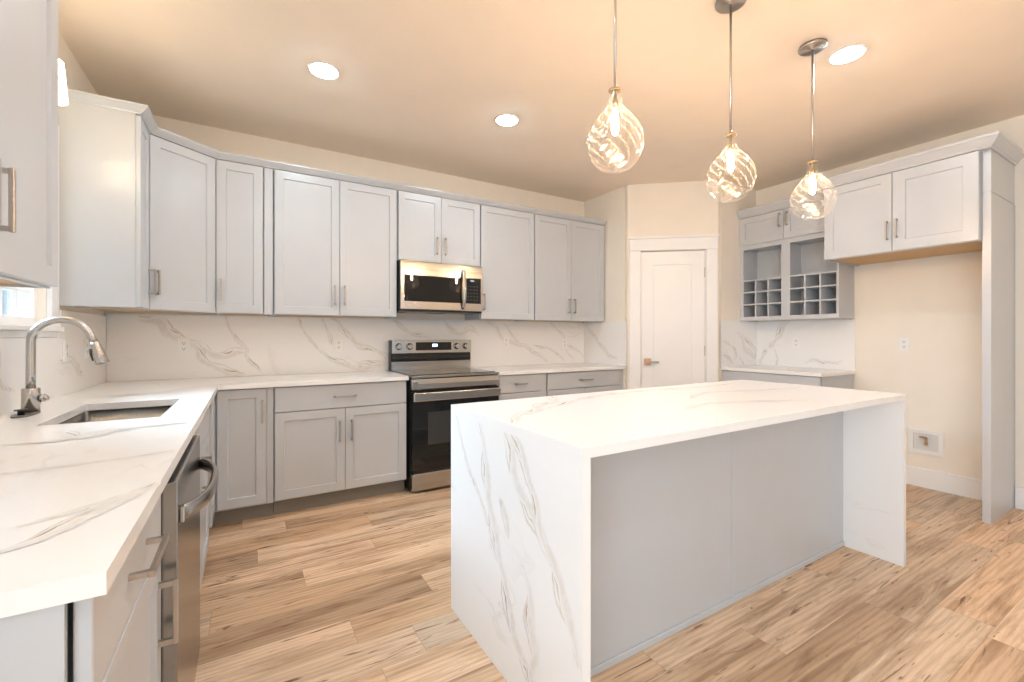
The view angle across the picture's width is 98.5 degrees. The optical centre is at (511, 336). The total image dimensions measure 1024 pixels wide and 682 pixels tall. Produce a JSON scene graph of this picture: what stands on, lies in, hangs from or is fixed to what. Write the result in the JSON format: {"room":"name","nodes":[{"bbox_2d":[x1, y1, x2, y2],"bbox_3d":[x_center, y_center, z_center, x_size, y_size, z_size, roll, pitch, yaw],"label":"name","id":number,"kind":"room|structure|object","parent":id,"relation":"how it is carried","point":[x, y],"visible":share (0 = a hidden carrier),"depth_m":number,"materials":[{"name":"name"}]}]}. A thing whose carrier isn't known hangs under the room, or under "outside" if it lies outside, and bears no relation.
{"room":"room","nodes":[
{"label":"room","id":0,"kind":"room"},
{"bbox_2d":[10,33,103,337],"bbox_3d":[-0.937,-0.171,-0.168,0.120,2.784,7.516,0,0,-31],"label":"wall","id":1,"kind":"structure","parent":0,"point":[76,79],"depth_m":2.40,"materials":[{"name":"beige paint"}]},
{"bbox_2d":[0,0,58,288],"bbox_3d":[-1.297,-0.681,0.907,0.362,1.068,0.910,0,0,-31],"label":"upper cabinet","id":2,"kind":"object","parent":1,"relation":"attached to","point":[29,29],"visible":1,"depth_m":1.21,"materials":[{"name":"grey paint"}]},
{"bbox_2d":[0,287,63,337],"bbox_3d":[-2.036,-0.527,1.730,0.126,1.064,1.102,0,0,-31],"label":"window","id":3,"kind":"structure","parent":1,"relation":"in","point":[23,318],"depth_m":2.05,"materials":[{"name":"white glass"}]},
{"bbox_2d":[0,310,106,415],"bbox_3d":[-1.925,0.085,1.610,0.012,0.443,3.208,0,0,-31],"label":"backsplash","id":4,"kind":"structure","parent":1,"relation":"attached to","point":[55,377],"depth_m":2.20,"materials":[{"name":"white stone"}]},
{"bbox_2d":[63,339,68,361],"bbox_3d":[-2.332,0.074,2.310,0.009,0.116,0.072,0,0,-31],"label":"wall outlet","id":5,"kind":"object","parent":4,"relation":"attached to","point":[65,341],"visible":1,"depth_m":2.30,"materials":[{"name":"white plastic"}]},
{"bbox_2d":[84,339,88,358],"bbox_3d":[-2.507,0.074,2.601,0.009,0.116,0.072,0,0,-31],"label":"wall outlet","id":6,"kind":"object","parent":4,"relation":"attached to","point":[86,342],"visible":0.93,"depth_m":2.59,"materials":[{"name":"white plastic"}]},
{"bbox_2d":[59,59,67,105],"bbox_3d":[-1.913,-1.086,1.768,0.195,0.245,0.109,0,0,-31],"label":"wall sconce","id":7,"kind":"object","parent":1,"relation":"attached to","point":[63,99],"visible":0.09,"depth_m":1.80,"materials":[{"name":"white metal"}]},
{"bbox_2d":[59,100,156,309],"bbox_3d":[-2.227,-0.686,2.458,0.362,1.058,0.268,0,0,-31],"label":"upper cabinet","id":8,"kind":"object","parent":1,"relation":"attached to","point":[104,152],"visible":0.94,"depth_m":2.33,"materials":[{"name":"grey paint"}]},
{"bbox_2d":[67,88,606,225],"bbox_3d":[-0.644,-1.236,3.531,4.181,0.042,0.565,0,0,-31],"label":"crown molding","id":9,"kind":"structure","parent":8,"relation":"on","point":[143,110],"depth_m":3.20,"materials":[{"name":"grey paint"}]},
{"bbox_2d":[104,115,583,375],"bbox_3d":[-0.987,-0.171,4.113,4.195,2.784,0.120,0,0,-31],"label":"wall","id":10,"kind":"structure","parent":0,"point":[218,139],"depth_m":3.83,"materials":[{"name":"beige paint"}]},
{"bbox_2d":[91,134,215,313],"bbox_3d":[-2.322,-0.687,2.888,0.640,1.056,0.604,0,0,-31],"label":"upper cabinet","id":11,"kind":"object","parent":10,"relation":"attached to","point":[182,180],"visible":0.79,"depth_m":2.82,"materials":[{"name":"grey paint"}]},
{"bbox_2d":[216,159,272,315],"bbox_3d":[-1.954,-0.687,3.236,0.346,1.056,0.384,0,0,-31],"label":"upper cabinet","id":12,"kind":"object","parent":10,"relation":"attached to","point":[244,192],"visible":1,"depth_m":3.11,"materials":[{"name":"grey paint"}]},
{"bbox_2d":[272,169,396,318],"bbox_3d":[-1.416,-0.687,3.558,0.903,1.056,0.384,0,0,-31],"label":"upper cabinet","id":13,"kind":"object","parent":10,"relation":"attached to","point":[335,241],"visible":0.98,"depth_m":3.40,"materials":[{"name":"grey paint"}]},
{"bbox_2d":[107,313,583,381],"bbox_3d":[-0.952,0.075,4.054,4.167,0.462,0.015,0,0,-31],"label":"backsplash","id":14,"kind":"structure","parent":10,"relation":"attached to","point":[139,346],"depth_m":3.55,"materials":[{"name":"white stone"}]},
{"bbox_2d":[178,338,189,353],"bbox_3d":[-2.373,0.071,3.193,0.072,0.116,0.009,0,0,-31],"label":"wall outlet","id":15,"kind":"object","parent":14,"relation":"attached to","point":[183,343],"visible":1,"depth_m":3.19,"materials":[{"name":"white plastic"}]},
{"bbox_2d":[334,338,342,351],"bbox_3d":[-1.467,0.074,3.736,0.072,0.116,0.009,0,0,-31],"label":"wall outlet","id":16,"kind":"object","parent":14,"relation":"attached to","point":[338,342],"visible":1,"depth_m":3.73,"materials":[{"name":"white plastic"}]},
{"bbox_2d":[503,337,508,347],"bbox_3d":[-0.060,0.061,4.579,0.072,0.116,0.009,0,0,-31],"label":"wall outlet","id":17,"kind":"object","parent":14,"relation":"attached to","point":[505,339],"visible":1,"depth_m":4.58,"materials":[{"name":"white plastic"}]},
{"bbox_2d":[562,338,566,348],"bbox_3d":[0.590,0.081,4.969,0.072,0.116,0.009,0,0,-31],"label":"wall outlet","id":18,"kind":"object","parent":14,"relation":"attached to","point":[564,340],"visible":1,"depth_m":4.96,"materials":[{"name":"white plastic"}]},
{"bbox_2d":[397,191,479,266],"bbox_3d":[-0.698,-0.925,3.989,0.768,0.579,0.384,0,0,-31],"label":"upper cabinet","id":19,"kind":"object","parent":10,"relation":"attached to","point":[429,228],"visible":0.79,"depth_m":3.84,"materials":[{"name":"grey paint"}]},
{"bbox_2d":[465,205,533,320],"bbox_3d":[-0.111,-0.687,4.340,0.594,1.056,0.384,0,0,-31],"label":"upper cabinet","id":20,"kind":"object","parent":10,"relation":"attached to","point":[506,235],"visible":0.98,"depth_m":4.21,"materials":[{"name":"grey paint"}]},
{"bbox_2d":[530,214,603,322],"bbox_3d":[0.539,-0.687,4.730,0.916,1.056,0.384,0,0,-31],"label":"upper cabinet","id":21,"kind":"object","parent":10,"relation":"attached to","point":[568,254],"visible":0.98,"depth_m":4.57,"materials":[{"name":"grey paint"}]},
{"bbox_2d":[397,259,481,314],"bbox_3d":[-0.677,-0.419,3.954,0.760,0.428,0.441,0,0,-31],"label":"microwave","id":22,"kind":"object","parent":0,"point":[422,287],"visible":0.99,"depth_m":3.79,"materials":[{"name":"silver metal"}]},
{"bbox_2d":[59,0,1023,201],"bbox_3d":[1.484,-1.613,1.283,5.766,0.100,7.516,0,0,-31],"label":"ceiling","id":23,"kind":"structure","parent":0,"point":[421,84],"depth_m":2.67,"materials":[{"name":"beige paint"}]},
{"bbox_2d":[308,61,339,79],"bbox_3d":[-1.104,-1.552,2.593,0.176,0.020,0.176,0,0,-31],"label":"recessed light","id":24,"kind":"object","parent":23,"relation":"in","point":[323,70],"visible":1,"depth_m":2.57,"materials":[{"name":"white paint"}]},
{"bbox_2d":[495,114,518,126],"bbox_3d":[-0.036,-1.552,3.188,0.176,0.020,0.176,0,0,-31],"label":"recessed light","id":25,"kind":"object","parent":23,"relation":"in","point":[507,120],"visible":1,"depth_m":3.17,"materials":[{"name":"white plastic"}]},
{"bbox_2d":[587,0,642,171],"bbox_3d":[0.393,-1.097,1.681,0.211,0.930,0.213,0,0,19],"label":"pendant light","id":26,"kind":"object","parent":23,"relation":"hanging from","point":[615,90],"visible":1,"depth_m":1.68,"materials":[{"name":"silver metal"}]},
{"bbox_2d":[706,0,755,200],"bbox_3d":[1.019,-1.097,2.056,0.213,0.930,0.211,0,0,-27],"label":"pendant light","id":27,"kind":"object","parent":23,"relation":"hanging from","point":[721,6],"visible":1,"depth_m":2.05,"materials":[{"name":"silver"}]},
{"bbox_2d":[789,38,836,216],"bbox_3d":[1.620,-1.097,2.378,0.213,0.930,0.211,0,0,-27],"label":"pendant light","id":28,"kind":"object","parent":23,"relation":"hanging from","point":[812,47],"visible":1,"depth_m":2.37,"materials":[{"name":"silver metal"}]},
{"bbox_2d":[828,44,867,64],"bbox_3d":[1.857,-1.552,2.446,0.176,0.020,0.176,0,0,-31],"label":"recessed light","id":29,"kind":"object","parent":23,"relation":"in","point":[847,54],"visible":1,"depth_m":2.43,"materials":[{"name":"white plastic"}]},
{"bbox_2d":[584,186,626,389],"bbox_3d":[1.016,-0.171,4.938,0.090,2.784,0.765,0,0,-31],"label":"wall","id":30,"kind":"structure","parent":0,"point":[611,207],"depth_m":4.72,"materials":[{"name":"beige paint"}]},
{"bbox_2d":[584,321,626,365],"bbox_3d":[1.011,0.075,4.846,0.012,0.462,0.675,0,0,-31],"label":"backsplash","id":31,"kind":"structure","parent":30,"relation":"attached to","point":[604,342],"depth_m":4.81,"materials":[{"name":"white stone"}]},
{"bbox_2d":[195,484,1023,681],"bbox_3d":[1.484,1.261,1.283,5.766,0.080,7.516,0,0,-31],"label":"floor","id":32,"kind":"structure","parent":0,"point":[359,590],"depth_m":1.97,"materials":[{"name":"brown wood"}]},
{"bbox_2d":[0,495,178,681],"bbox_3d":[-0.951,0.780,0.658,0.677,0.884,0.557,0,0,-31],"label":"base cabinet","id":33,"kind":"object","parent":32,"relation":"on","point":[115,636],"visible":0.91,"depth_m":0.64,"materials":[{"name":"grey paint"}]},
{"bbox_2d":[161,435,218,681],"bbox_3d":[-1.196,0.787,1.193,0.667,0.867,0.595,0,0,-31],"label":"dishwasher","id":34,"kind":"object","parent":32,"relation":"on","point":[182,501],"visible":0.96,"depth_m":1.18,"materials":[{"name":"silver metal"}]},
{"bbox_2d":[194,408,211,589],"bbox_3d":[-1.698,0.780,1.904,0.677,0.884,1.123,0,0,-31],"label":"base cabinet","id":35,"kind":"object","parent":32,"relation":"on","point":[202,430],"visible":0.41,"depth_m":2.11,"materials":[{"name":"grey paint"}]},
{"bbox_2d":[209,387,272,527],"bbox_3d":[-2.094,0.780,2.844,0.967,0.884,0.892,0,0,-31],"label":"base cabinet","id":36,"kind":"object","parent":32,"relation":"on","point":[240,420],"visible":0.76,"depth_m":2.87,"materials":[{"name":"grey paint"}]},
{"bbox_2d":[0,371,408,617],"bbox_3d":[-1.117,0.321,2.094,1.894,0.032,3.206,0,0,-31],"label":"countertop","id":37,"kind":"structure","parent":36,"relation":"on","point":[76,499],"depth_m":0.97,"materials":[{"name":"white stone"}]},
{"bbox_2d":[10,316,109,417],"bbox_3d":[-1.809,0.112,1.778,0.266,0.389,0.170,0,0,-31],"label":"faucet","id":38,"kind":"object","parent":37,"relation":"on","point":[31,396],"depth_m":1.76,"materials":[{"name":"silver metal"}]},
{"bbox_2d":[59,405,172,423],"bbox_3d":[-1.634,0.440,1.842,0.392,0.203,0.622,0,0,-31],"label":"sink","id":39,"kind":"object","parent":37,"relation":"in","point":[155,411],"visible":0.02,"depth_m":2.06,"materials":[{"name":"silver metal"}]},
{"bbox_2d":[273,380,405,514],"bbox_3d":[-1.348,0.780,3.432,0.909,0.884,0.651,0,0,-31],"label":"base cabinet","id":40,"kind":"object","parent":32,"relation":"on","point":[333,443],"visible":0.96,"depth_m":3.16,"materials":[{"name":"grey paint"}]},
{"bbox_2d":[389,340,500,491],"bbox_3d":[-0.596,0.628,3.851,0.775,1.187,0.691,0,0,-31],"label":"range cooker","id":41,"kind":"object","parent":32,"relation":"on","point":[441,375],"visible":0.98,"depth_m":3.54,"materials":[{"name":"silver metal"}]},
{"bbox_2d":[391,368,498,378],"bbox_3d":[-0.585,0.314,3.832,0.773,0.023,0.564,0,0,-31],"label":"cooktop","id":42,"kind":"object","parent":41,"relation":"in","point":[413,373],"depth_m":3.70,"materials":[{"name":"black glass"}]},
{"bbox_2d":[497,373,545,399],"bbox_3d":[-0.042,0.780,4.215,0.516,0.884,0.651,0,0,-31],"label":"base cabinet","id":43,"kind":"object","parent":32,"relation":"on","point":[518,386],"visible":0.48,"depth_m":3.96,"materials":[{"name":"grey paint"}]},
{"bbox_2d":[546,369,621,395],"bbox_3d":[0.598,0.780,4.598,0.971,0.884,0.651,0,0,-31],"label":"base cabinet","id":44,"kind":"object","parent":32,"relation":"on","point":[576,382],"visible":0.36,"depth_m":4.32,"materials":[{"name":"grey paint"}]},
{"bbox_2d":[471,363,624,374],"bbox_3d":[0.368,0.322,4.474,1.495,0.030,0.650,0,0,-31],"label":"countertop","id":45,"kind":"structure","parent":44,"relation":"on","point":[566,367],"depth_m":4.35,"materials":[{"name":"white stone"}]},
{"bbox_2d":[591,411,843,676],"bbox_3d":[0.844,0.779,2.284,2.161,0.882,0.637,0,0,-31],"label":"base cabinet","id":46,"kind":"object","parent":32,"relation":"on","point":[682,532],"visible":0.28,"depth_m":1.90,"materials":[{"name":"grey paint"}]},
{"bbox_2d":[451,380,905,681],"bbox_3d":[0.911,0.763,2.170,2.225,0.915,0.909,0,0,-31],"label":"countertop","id":47,"kind":"structure","parent":46,"relation":"on","point":[521,468],"depth_m":1.66,"materials":[{"name":"white stone"}]},
{"bbox_2d":[722,370,852,388],"bbox_3d":[2.575,0.780,4.198,0.631,0.884,0.890,0,0,-31],"label":"base cabinet","id":48,"kind":"object","parent":32,"relation":"on","point":[839,381],"visible":0.09,"depth_m":3.92,"materials":[{"name":"grey paint"}]},
{"bbox_2d":[721,365,854,376],"bbox_3d":[2.595,0.322,4.203,0.614,0.030,0.904,0,0,-31],"label":"countertop","id":49,"kind":"structure","parent":48,"relation":"on","point":[816,372],"depth_m":4.03,"materials":[{"name":"white stone"}]},
{"bbox_2d":[982,149,1014,523],"bbox_3d":[3.338,0.003,3.022,0.553,2.436,0.045,0,0,-31],"label":"end panel","id":50,"kind":"object","parent":32,"relation":"on","point":[998,207],"visible":1,"depth_m":2.95,"materials":[{"name":"grey paint"}]},
{"bbox_2d":[627,180,718,388],"bbox_3d":[1.636,-0.171,4.531,0.885,2.784,0.090,0,0,9],"label":"wall","id":51,"kind":"structure","parent":0,"point":[675,208],"depth_m":4.49,"materials":[{"name":"beige paint"}]},
{"bbox_2d":[641,250,704,387],"bbox_3d":[1.641,0.173,4.485,0.632,2.080,0.106,0,0,9],"label":"door","id":52,"kind":"structure","parent":51,"relation":"in","point":[672,282],"depth_m":4.51,"materials":[{"name":"white paint"}]},
{"bbox_2d":[628,234,718,388],"bbox_3d":[1.636,0.103,4.512,0.878,2.236,0.117,0,0,9],"label":"trim","id":53,"kind":"structure","parent":51,"relation":"attached to","point":[709,243],"depth_m":4.47,"materials":[{"name":"white paint"}]},
{"bbox_2d":[719,181,755,381],"bbox_3d":[2.396,-0.171,4.666,0.724,2.784,0.090,0,0,-31],"label":"wall","id":54,"kind":"structure","parent":0,"point":[729,194],"depth_m":4.52,"materials":[{"name":"beige paint"}]},
{"bbox_2d":[720,321,755,366],"bbox_3d":[2.357,0.075,4.582,0.610,0.462,0.012,0,0,-31],"label":"backsplash","id":55,"kind":"structure","parent":54,"relation":"attached to","point":[737,338],"depth_m":4.56,"materials":[{"name":"white stone"}]},
{"bbox_2d":[756,115,1023,487],"bbox_3d":[4.227,-0.171,2.198,0.120,2.784,6.025,0,0,-31],"label":"wall","id":56,"kind":"structure","parent":0,"point":[935,302],"depth_m":3.51,"materials":[{"name":"beige paint"}]},
{"bbox_2d":[739,200,853,321],"bbox_3d":[2.706,-0.687,4.273,0.350,1.056,0.896,0,0,-31],"label":"wine cabinet","id":57,"kind":"object","parent":56,"relation":"attached to","point":[785,274],"visible":0.9,"depth_m":4.24,"materials":[{"name":"grey paint"}]},
{"bbox_2d":[756,319,854,369],"bbox_3d":[2.854,0.075,4.359,0.012,0.462,0.905,0,0,-31],"label":"backsplash","id":58,"kind":"structure","parent":56,"relation":"attached to","point":[824,344],"depth_m":4.30,"materials":[{"name":"white stone"}]},
{"bbox_2d":[793,337,799,348],"bbox_3d":[2.826,0.066,4.387,0.009,0.116,0.072,0,0,-31],"label":"wall outlet","id":59,"kind":"object","parent":58,"relation":"attached to","point":[796,340],"visible":1,"depth_m":4.38,"materials":[{"name":"white plastic"}]},
{"bbox_2d":[824,151,982,265],"bbox_3d":[3.054,-0.921,3.408,0.642,0.588,0.905,0,0,-31],"label":"upper cabinet","id":60,"kind":"object","parent":56,"relation":"attached to","point":[932,209],"visible":0.96,"depth_m":3.21,"materials":[{"name":"grey paint"}]},
{"bbox_2d":[736,131,1023,218],"bbox_3d":[2.840,-1.253,3.757,0.651,0.076,1.918,0,0,-31],"label":"crown molding","id":61,"kind":"structure","parent":60,"relation":"on","point":[997,141],"depth_m":3.18,"materials":[{"name":"grey paint"}]},
{"bbox_2d":[899,337,909,350],"bbox_3d":[3.266,0.066,3.676,0.009,0.116,0.072,0,0,-31],"label":"wall outlet","id":62,"kind":"object","parent":56,"relation":"attached to","point":[904,342],"visible":1,"depth_m":3.67,"materials":[{"name":"white plastic"}]},
{"bbox_2d":[908,428,943,457],"bbox_3d":[3.328,0.854,3.553,0.029,0.196,0.214,0,0,-31],"label":"outlet box","id":63,"kind":"object","parent":56,"relation":"attached to","point":[927,442],"visible":1,"depth_m":3.55,"materials":[{"name":"white plastic"}]},
{"bbox_2d":[906,465,1023,509],"bbox_3d":[4.401,1.146,1.775,0.016,0.150,5.080,0,0,-31],"label":"baseboard","id":64,"kind":"structure","parent":56,"relation":"attached to","point":[963,486],"depth_m":3.43,"materials":[{"name":"white paint"}]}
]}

